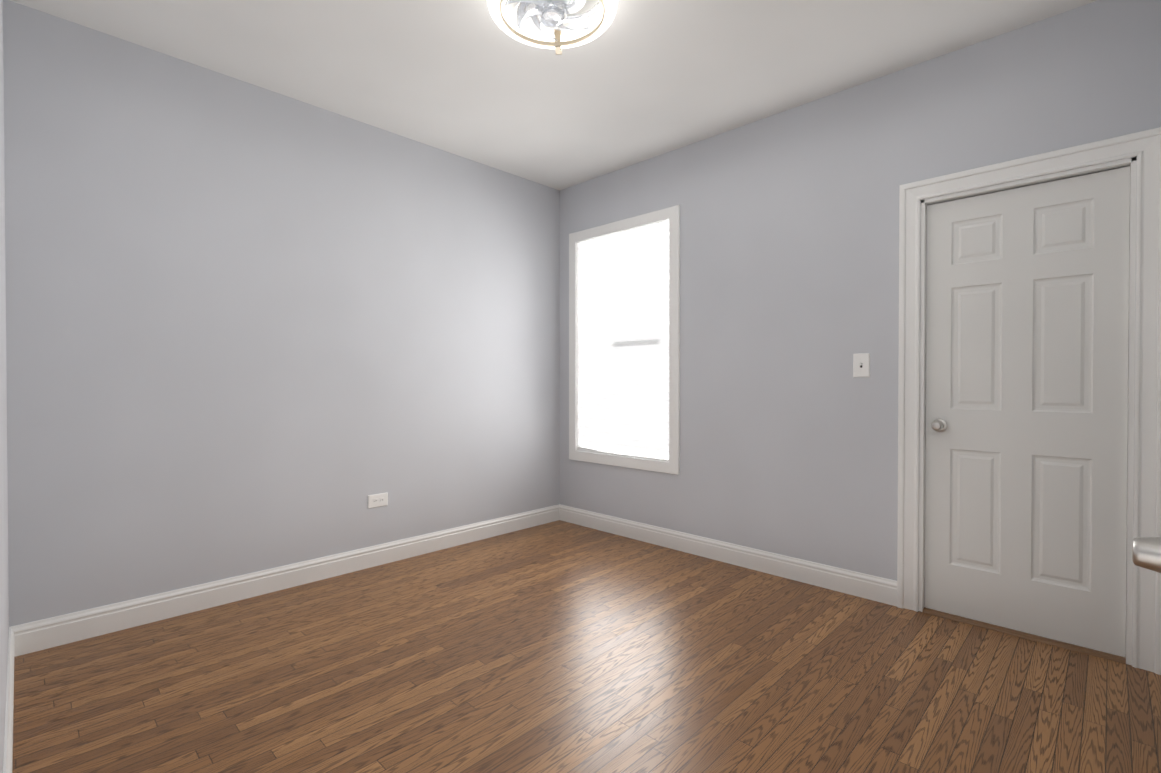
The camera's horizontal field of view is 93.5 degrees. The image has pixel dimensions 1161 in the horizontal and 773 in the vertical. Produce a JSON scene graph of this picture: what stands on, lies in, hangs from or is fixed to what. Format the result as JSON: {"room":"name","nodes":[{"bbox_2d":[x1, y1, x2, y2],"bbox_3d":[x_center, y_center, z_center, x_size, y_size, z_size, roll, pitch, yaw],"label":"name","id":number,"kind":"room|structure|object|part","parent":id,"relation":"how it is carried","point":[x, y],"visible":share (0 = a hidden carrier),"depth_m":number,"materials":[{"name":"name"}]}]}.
{"room":"empty bedroom","nodes":[
{"label":"empty bedroom","id":0,"kind":"room"},
{"bbox_2d":[0,0,8,772],"bbox_3d":[-1.145,-0.226,0.963,3.635,2.750,0.140,1,1,44],"label":"wall","id":1,"kind":"structure","parent":0,"point":[4,607],"depth_m":1.79,"materials":[{"name":"paint"}]},
{"bbox_2d":[3,0,559,626],"bbox_3d":[-1.337,-0.250,3.472,0.140,2.750,3.470,1,1,44],"label":"wall","id":2,"kind":"structure","parent":0,"point":[251,328],"depth_m":2.88,"materials":[{"name":"paint"}]},
{"bbox_2d":[368,492,387,508],"bbox_3d":[-1.274,0.718,3.440,0.008,0.082,0.128,1,1,44],"label":"electrical outlet plate","id":3,"kind":"object","parent":2,"relation":"attached to","point":[377,500],"visible":1,"depth_m":3.44,"materials":[{"name":"plastic"}]},
{"bbox_2d":[3,504,896,772],"bbox_3d":[-0.035,1.073,2.217,3.495,0.127,3.190,1,1,44],"label":"baseboard","id":4,"kind":"structure","parent":2,"relation":"attached to","point":[34,636],"depth_m":3.06,"materials":[{"name":"paint"}]},
{"bbox_2d":[10,0,1096,190],"bbox_3d":[0.279,-1.666,2.514,3.775,0.100,4.370,1,1,44],"label":"ceiling","id":5,"kind":"structure","parent":0,"point":[636,81],"depth_m":2.69,"materials":[{"name":"paint"}]},
{"bbox_2d":[487,0,616,54],"bbox_3d":[-0.112,-1.554,2.233,0.536,0.119,0.528,1,1,44],"label":"ceiling light","id":6,"kind":"object","parent":5,"relation":"attached to","point":[557,16],"visible":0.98,"depth_m":2.30,"materials":[{"name":"glass"}]},
{"bbox_3d":[-0.115,-1.547,2.236,0.092,0.077,0.092,1,1,44],"label":"motor","id":7,"kind":"part","parent":6,"relation":"part of","materials":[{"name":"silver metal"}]},
{"bbox_3d":[-0.115,-1.608,2.235,0.444,0.010,0.444,1,1,44],"label":"plate","id":8,"kind":"part","parent":6,"relation":"part of","materials":[{"name":"white glass"}]},
{"bbox_2d":[12,520,1160,772],"bbox_3d":[0.279,1.184,2.541,3.775,0.100,4.370,1,1,44],"label":"floor","id":9,"kind":"structure","parent":0,"point":[558,646],"depth_m":2.10,"materials":[{"name":"brown wood"}]},
{"bbox_2d":[560,0,1160,626],"bbox_3d":[1.126,-0.249,3.398,3.775,2.750,0.140,1,1,44],"label":"wall","id":10,"kind":"structure","parent":0,"point":[788,286],"depth_m":3.09,"materials":[{"name":"paint"}]},
{"bbox_2d":[569,205,679,474],"bbox_3d":[0.332,-0.321,4.141,1.066,1.841,0.133,1,1,44],"label":"window","id":11,"kind":"structure","parent":10,"relation":"in","point":[624,340],"depth_m":4.08,"materials":[{"name":"glass"}]},
{"bbox_3d":[0.311,0.523,4.129,0.900,0.068,0.032,1,1,44],"label":"window shade rail","id":12,"kind":"part","parent":11,"relation":"part of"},
{"bbox_2d":[853,353,869,376],"bbox_3d":[1.503,-0.114,2.924,0.082,0.128,0.017,1,1,44],"label":"switch plate","id":13,"kind":"object","parent":10,"relation":"attached to","point":[861,364],"visible":1,"depth_m":2.92,"materials":[{"name":"plastic"}]},
{"bbox_2d":[922,607,1125,663],"bbox_3d":[2.007,1.127,2.521,0.722,0.014,0.099,1,1,44],"label":"sill","id":14,"kind":"structure","parent":10,"relation":"attached to","point":[1077,648],"depth_m":2.45,"materials":[{"name":"brown wood"}]},
{"bbox_2d":[925,166,1129,656],"bbox_3d":[1.985,0.107,2.488,0.720,2.030,0.113,1,1,44],"label":"closet door","id":15,"kind":"structure","parent":10,"relation":"in","point":[1027,307],"depth_m":2.47,"materials":[{"name":"paint"}]},
{"bbox_3d":[1.758,0.193,2.686,0.065,0.065,0.078,1,1,44],"label":"knob","id":16,"kind":"part","parent":15,"relation":"part of","materials":[{"name":"silver metal"}]},
{"bbox_2d":[897,127,1160,674],"bbox_3d":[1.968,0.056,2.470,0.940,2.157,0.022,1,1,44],"label":"door frame","id":17,"kind":"structure","parent":10,"relation":"attached to","point":[1144,147],"depth_m":2.21,"materials":[{"name":"paint"}]},
{"bbox_3d":[2.000,0.109,1.694,0.141,2.066,0.828,1,1,44],"label":"door frame","id":18,"kind":"structure","parent":0,"visible":0},
{"bbox_2d":[1132,537,1160,572],"bbox_3d":[1.323,0.119,1.226,0.130,2.030,0.800,1,1,44],"label":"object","id":19,"kind":"structure","parent":18,"relation":"attached to","point":[1146,552],"depth_m":0.99,"materials":[{"name":"metal"}]}
]}

